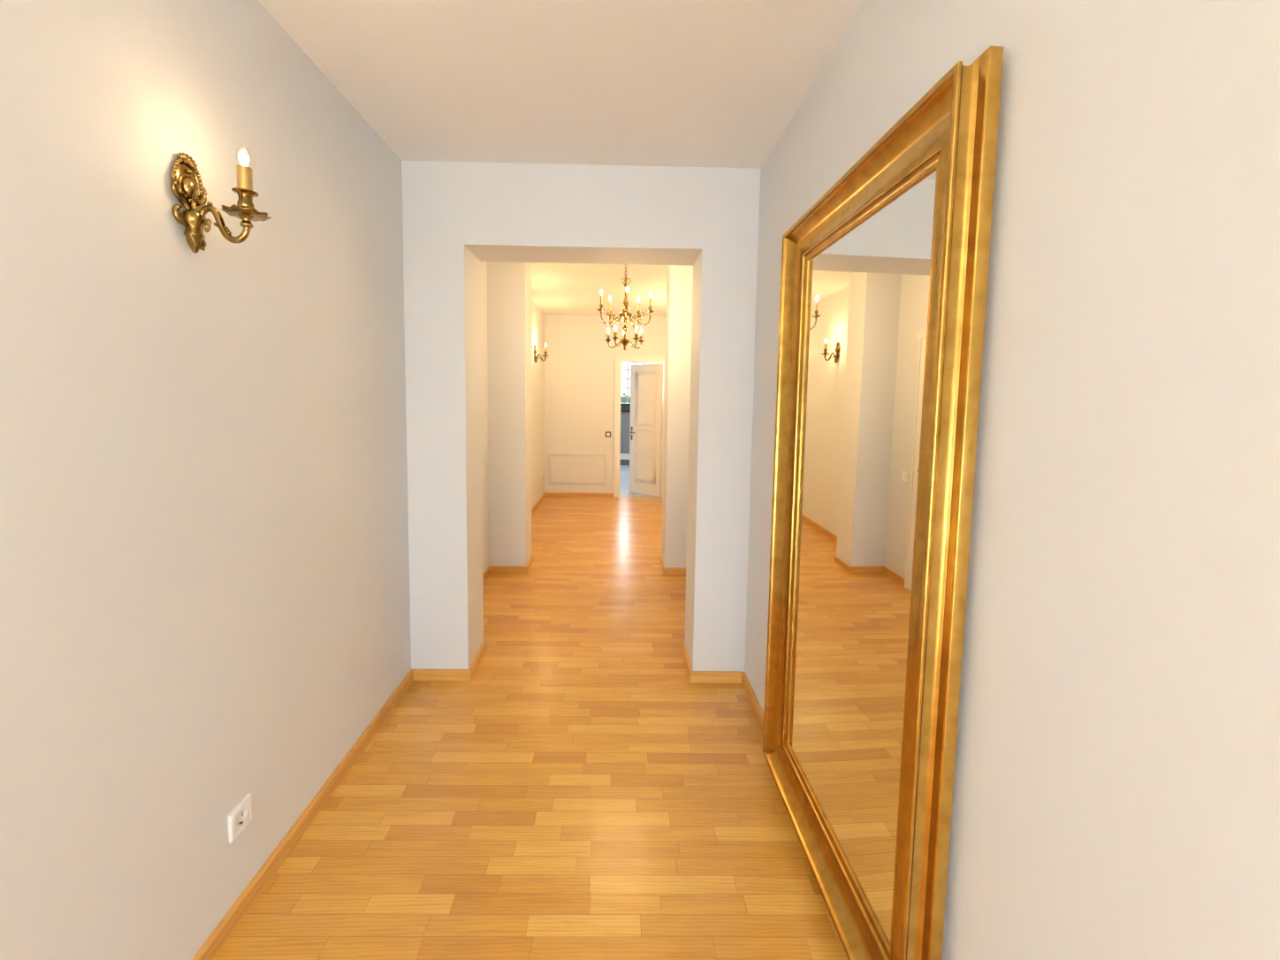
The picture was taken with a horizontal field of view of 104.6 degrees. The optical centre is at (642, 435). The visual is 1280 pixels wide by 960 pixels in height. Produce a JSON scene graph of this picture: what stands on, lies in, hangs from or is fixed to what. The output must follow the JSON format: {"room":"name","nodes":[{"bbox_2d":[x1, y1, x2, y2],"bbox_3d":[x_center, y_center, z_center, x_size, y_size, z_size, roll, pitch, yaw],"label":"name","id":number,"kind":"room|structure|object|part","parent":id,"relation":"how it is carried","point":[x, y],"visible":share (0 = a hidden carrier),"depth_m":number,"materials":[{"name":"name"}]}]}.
{"room":"home hallway","nodes":[
{"label":"home hallway","id":0,"kind":"room"},
{"bbox_2d":[0,0,544,959],"bbox_3d":[-2.337,-0.169,3.540,2.138,2.745,8.038,1,4,-3],"label":"wall","id":1,"kind":"structure","parent":0,"point":[205,595],"depth_m":1.21,"materials":[{"name":"paint"}]},
{"bbox_2d":[170,152,271,253],"bbox_3d":[-1.034,-0.587,1.221,0.203,0.272,0.100,1,4,-3],"label":"wall sconce","id":2,"kind":"object","parent":1,"relation":"attached to","point":[186,185],"visible":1,"depth_m":1.21,"materials":[{"name":"gold metal"}]},
{"bbox_3d":[-1.108,-0.516,1.222,0.052,0.128,0.089,1,4,-3],"label":"stem","id":3,"kind":"part","parent":2,"relation":"part of","materials":[{"name":"gold metal"}]},
{"bbox_3d":[-1.032,-0.528,1.226,0.130,0.098,0.032,1,4,-3],"label":"arm","id":4,"kind":"part","parent":2,"relation":"part of","materials":[{"name":"gold metal"}]},
{"bbox_3d":[-0.981,-0.691,1.217,0.033,0.062,0.033,1,4,-3],"label":"bulb","id":5,"kind":"part","parent":2,"relation":"part of","materials":[{"name":"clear glass"}]},
{"bbox_2d":[231,164,259,208],"bbox_3d":[-0.982,-0.604,1.223,0.052,0.114,0.052,1,4,-3],"label":"candle","id":6,"kind":"object","parent":2,"relation":"on","point":[244,189],"depth_m":1.21,"materials":[{"name":"gold metal"}]},
{"bbox_3d":[-0.982,-0.550,1.227,0.098,0.011,0.099,1,4,-3],"label":"drip dish","id":7,"kind":"part","parent":2,"relation":"part of","materials":[{"name":"gold metal"}]},
{"bbox_2d":[228,792,252,842],"bbox_3d":[-1.153,1.094,1.420,0.010,0.080,0.080,1,4,-3],"label":"wall socket","id":8,"kind":"object","parent":1,"relation":"attached to","point":[241,815],"visible":1,"depth_m":1.42,"materials":[{"name":"white plastic"}]},
{"bbox_2d":[190,640,486,959],"bbox_3d":[-0.996,1.363,1.319,0.319,0.058,3.237,1,4,-3],"label":"baseboard","id":9,"kind":"structure","parent":1,"relation":"attached to","point":[231,920],"depth_m":1.73,"materials":[{"name":"brown wood"}]},
{"bbox_2d":[533,344,548,363],"bbox_3d":[-1.333,-1.093,6.512,0.203,0.272,0.100,1,4,-3],"label":"wall sconce","id":10,"kind":"object","parent":1,"relation":"attached to","point":[536,357],"visible":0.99,"depth_m":6.50,"materials":[{"name":"gold metal"}]},
{"bbox_3d":[-1.407,-1.022,6.513,0.052,0.128,0.089,1,4,-3],"label":"stem","id":11,"kind":"part","parent":10,"relation":"part of","materials":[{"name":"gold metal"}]},
{"bbox_3d":[-1.331,-1.033,6.516,0.130,0.098,0.032,1,4,-3],"label":"arm","id":12,"kind":"part","parent":10,"relation":"part of","materials":[{"name":"gold metal"}]},
{"bbox_2d":[487,261,531,565],"bbox_3d":[-1.153,-0.208,4.312,0.313,2.745,0.324,1,4,-3],"label":"wall","id":13,"kind":"structure","parent":0,"point":[508,283],"depth_m":4.17,"materials":[{"name":"paint"}]},
{"bbox_2d":[483,492,545,581],"bbox_3d":[-1.243,1.031,5.764,0.330,0.058,3.709,1,4,-3],"label":"baseboard","id":14,"kind":"structure","parent":13,"relation":"attached to","point":[493,568],"depth_m":4.24,"materials":[{"name":"brown wood"}]},
{"bbox_2d":[213,464,848,959],"bbox_3d":[-0.269,1.225,4.420,6.400,0.100,16.150,1,4,-3],"label":"floor","id":15,"kind":"structure","parent":0,"point":[576,797],"depth_m":1.81,"materials":[{"name":"brown wood"}]},
{"bbox_2d":[620,411,630,464],"bbox_3d":[-0.365,0.041,11.533,1.200,1.213,0.600,1,4,-3],"label":"cabinet","id":16,"kind":"object","parent":15,"relation":"on","point":[625,416],"visible":0.27,"depth_m":11.23,"materials":[{"name":"white plastic"}]},
{"bbox_3d":[-0.706,-0.076,11.213,0.476,0.942,0.019,1,4,-3],"label":"cabinet door","id":17,"kind":"part","parent":16,"relation":"part of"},
{"bbox_3d":[-0.354,0.468,11.273,1.200,0.137,0.019,1,4,-3],"label":"drawer","id":18,"kind":"part","parent":16,"relation":"part of","materials":[{"name":"white plastic"}]},
{"bbox_2d":[620,403,630,411],"bbox_3d":[-0.354,-0.663,11.486,1.240,0.195,0.670,1,4,-3],"label":"countertop","id":19,"kind":"structure","parent":16,"relation":"on","point":[624,407],"depth_m":11.15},
{"bbox_3d":[-0.256,-0.071,11.239,0.416,0.942,0.019,1,4,-3],"label":"cabinet door","id":20,"kind":"part","parent":16,"relation":"part of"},
{"bbox_2d":[258,0,866,168],"bbox_3d":[0.049,-1.172,-0.612,6.400,0.120,6.450,1,4,-3],"label":"ceiling","id":21,"kind":"structure","parent":0,"point":[677,83],"depth_m":1.75,"materials":[{"name":"paint"}]},
{"bbox_2d":[401,160,760,671],"bbox_3d":[-0.331,-0.076,2.695,1.787,2.745,0.307,1,4,-1],"label":"wall","id":22,"kind":"structure","parent":0,"point":[457,217],"depth_m":2.52,"materials":[{"name":"paint"}]},
{"bbox_2d":[531,262,666,316],"bbox_3d":[-0.176,-1.682,5.027,2.612,0.120,5.097,1,4,-3],"label":"ceiling","id":23,"kind":"structure","parent":0,"point":[556,288],"depth_m":5.57,"materials":[{"name":"paint"}]},
{"bbox_2d":[597,264,654,350],"bbox_3d":[-0.126,-1.076,3.631,0.431,0.882,0.417,1,4,-3],"label":"chandelier","id":24,"kind":"object","parent":23,"relation":"hanging from","point":[624,316],"visible":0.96,"depth_m":3.64,"materials":[{"name":"gold metal"}]},
{"bbox_3d":[-0.302,-0.928,3.585,0.058,0.045,0.058,5,6,44],"label":"drip dish","id":25,"kind":"part","parent":24,"relation":"part of","materials":[{"name":"gold metal"}]},
{"bbox_3d":[-0.260,-0.732,3.703,0.047,0.045,0.047,4,5,35],"label":"drip dish","id":26,"kind":"part","parent":24,"relation":"part of","materials":[{"name":"gold metal"}]},
{"bbox_3d":[-0.236,-0.864,3.619,0.171,0.100,0.023,-1,5,-23],"label":"arm","id":27,"kind":"part","parent":24,"relation":"part of","materials":[{"name":"gold metal"}]},
{"bbox_3d":[-0.206,-0.873,3.750,0.023,0.100,0.171,-3,6,-41],"label":"arm","id":28,"kind":"part","parent":24,"relation":"part of","materials":[{"name":"gold metal"}]},
{"bbox_3d":[-0.199,-0.720,3.563,0.047,0.045,0.047,2,4,8],"label":"drip dish","id":29,"kind":"part","parent":24,"relation":"part of","materials":[{"name":"gold metal"}]},
{"bbox_3d":[-0.120,-0.857,3.551,0.023,0.100,0.171,1,4,-5],"label":"arm","id":30,"kind":"part","parent":24,"relation":"part of","materials":[{"name":"gold metal"}]},
{"bbox_3d":[-0.113,-0.917,3.473,0.058,0.045,0.058,2,4,17],"label":"drip dish","id":31,"kind":"part","parent":24,"relation":"part of","materials":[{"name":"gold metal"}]},
{"bbox_3d":[-0.072,-0.872,3.762,0.023,0.100,0.171,3,5,31],"label":"arm","id":32,"kind":"part","parent":24,"relation":"part of","materials":[{"name":"gold metal"}]},
{"bbox_3d":[-0.047,-0.719,3.577,0.047,0.045,0.047,-1,4,-19],"label":"drip dish","id":33,"kind":"part","parent":24,"relation":"part of","materials":[{"name":"gold metal"}]},
{"bbox_3d":[-0.019,-0.862,3.639,0.171,0.100,0.023,2,4,13],"label":"arm","id":34,"kind":"part","parent":24,"relation":"part of","materials":[{"name":"gold metal"}]},
{"bbox_3d":[0.054,-0.925,3.618,0.058,0.045,0.058,4,5,35],"label":"drip dish","id":35,"kind":"part","parent":24,"relation":"part of","materials":[{"name":"gold metal"}]},
{"bbox_2d":[544,314,665,493],"bbox_3d":[-0.337,-0.435,7.574,2.319,2.745,0.110,1,4,-1],"label":"wall","id":36,"kind":"structure","parent":0,"point":[580,364],"depth_m":7.48,"materials":[{"name":"paint"}]},
{"bbox_2d":[548,454,606,485],"bbox_3d":[-0.993,0.513,7.573,0.871,0.463,0.014,1,4,-1],"label":"hatch","id":37,"kind":"object","parent":36,"relation":"attached to","point":[576,469],"visible":1,"depth_m":7.57,"materials":[{"name":"paint"}]},
{"bbox_2d":[545,492,613,496],"bbox_3d":[-0.972,0.900,7.601,1.048,0.058,0.016,1,4,-1],"label":"baseboard","id":38,"kind":"structure","parent":36,"relation":"attached to","point":[560,494],"depth_m":7.59,"materials":[{"name":"brown wood"}]},
{"bbox_2d":[605,431,610,437],"bbox_3d":[-0.527,-0.024,7.539,0.084,0.084,0.014,0,4,-6],"label":"light switch","id":39,"kind":"object","parent":36,"relation":"attached to","point":[607,433],"visible":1,"depth_m":7.54,"materials":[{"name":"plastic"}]},
{"bbox_2d":[613,355,664,497],"bbox_3d":[-0.030,-0.149,7.733,0.827,2.160,0.467,1,4,-3],"label":"door","id":40,"kind":"structure","parent":36,"relation":"in","point":[647,381],"depth_m":7.66,"materials":[{"name":"white paint"}]},
{"bbox_2d":[661,265,693,567],"bbox_3d":[0.332,-0.186,4.332,0.262,2.745,0.322,1,4,-3],"label":"wall","id":41,"kind":"structure","parent":0,"point":[679,278],"depth_m":4.18,"materials":[{"name":"paint"}]},
{"bbox_2d":[659,556,685,574],"bbox_3d":[0.295,1.154,4.422,0.262,0.058,0.337,1,4,-3],"label":"baseboard","id":42,"kind":"structure","parent":41,"relation":"attached to","point":[665,570],"depth_m":4.26,"materials":[{"name":"brown wood"}]},
{"bbox_2d":[744,0,1279,959],"bbox_3d":[1.833,-0.003,2.167,2.490,2.745,4.808,1,4,-3],"label":"wall","id":43,"kind":"structure","parent":0,"point":[1116,786],"depth_m":0.71,"materials":[{"name":"paint"}]},
{"bbox_2d":[681,642,764,731],"bbox_3d":[0.468,1.381,1.377,0.294,0.058,3.184,1,4,-3],"label":"baseboard","id":44,"kind":"structure","parent":43,"relation":"attached to","point":[694,676],"depth_m":2.63,"materials":[{"name":"brown wood"}]},
{"bbox_2d":[762,45,1003,959],"bbox_3d":[0.567,0.301,1.460,0.074,2.083,0.997,1,4,-3],"label":"wall mirror","id":45,"kind":"object","parent":43,"relation":"attached to","point":[884,278],"visible":1,"depth_m":1.24,"materials":[{"name":"gold metal"}]},
{"bbox_3d":[-0.478,-0.735,11.920,2.800,2.700,0.200,1,4,-3],"label":"wall","id":46,"kind":"structure","parent":0,"visible":0},
{"bbox_2d":[620,362,662,403],"bbox_3d":[-0.269,-1.260,11.873,1.600,1.080,0.060,1,4,-3],"label":"window","id":47,"kind":"structure","parent":46,"relation":"in","point":[628,369],"depth_m":11.84,"materials":[{"name":"white paint"}]},
{"label":"outside","id":48,"kind":"structure","parent":0,"visible":0},
{"bbox_2d":[620,392,630,403],"bbox_3d":[-0.365,-0.320,13.264,2.735,1.678,0.660,1,4,-3],"label":"hedge","id":49,"kind":"object","parent":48,"point":[622,400],"visible":0.02,"depth_m":13.11,"materials":[{"name":"green plant"}]}
]}

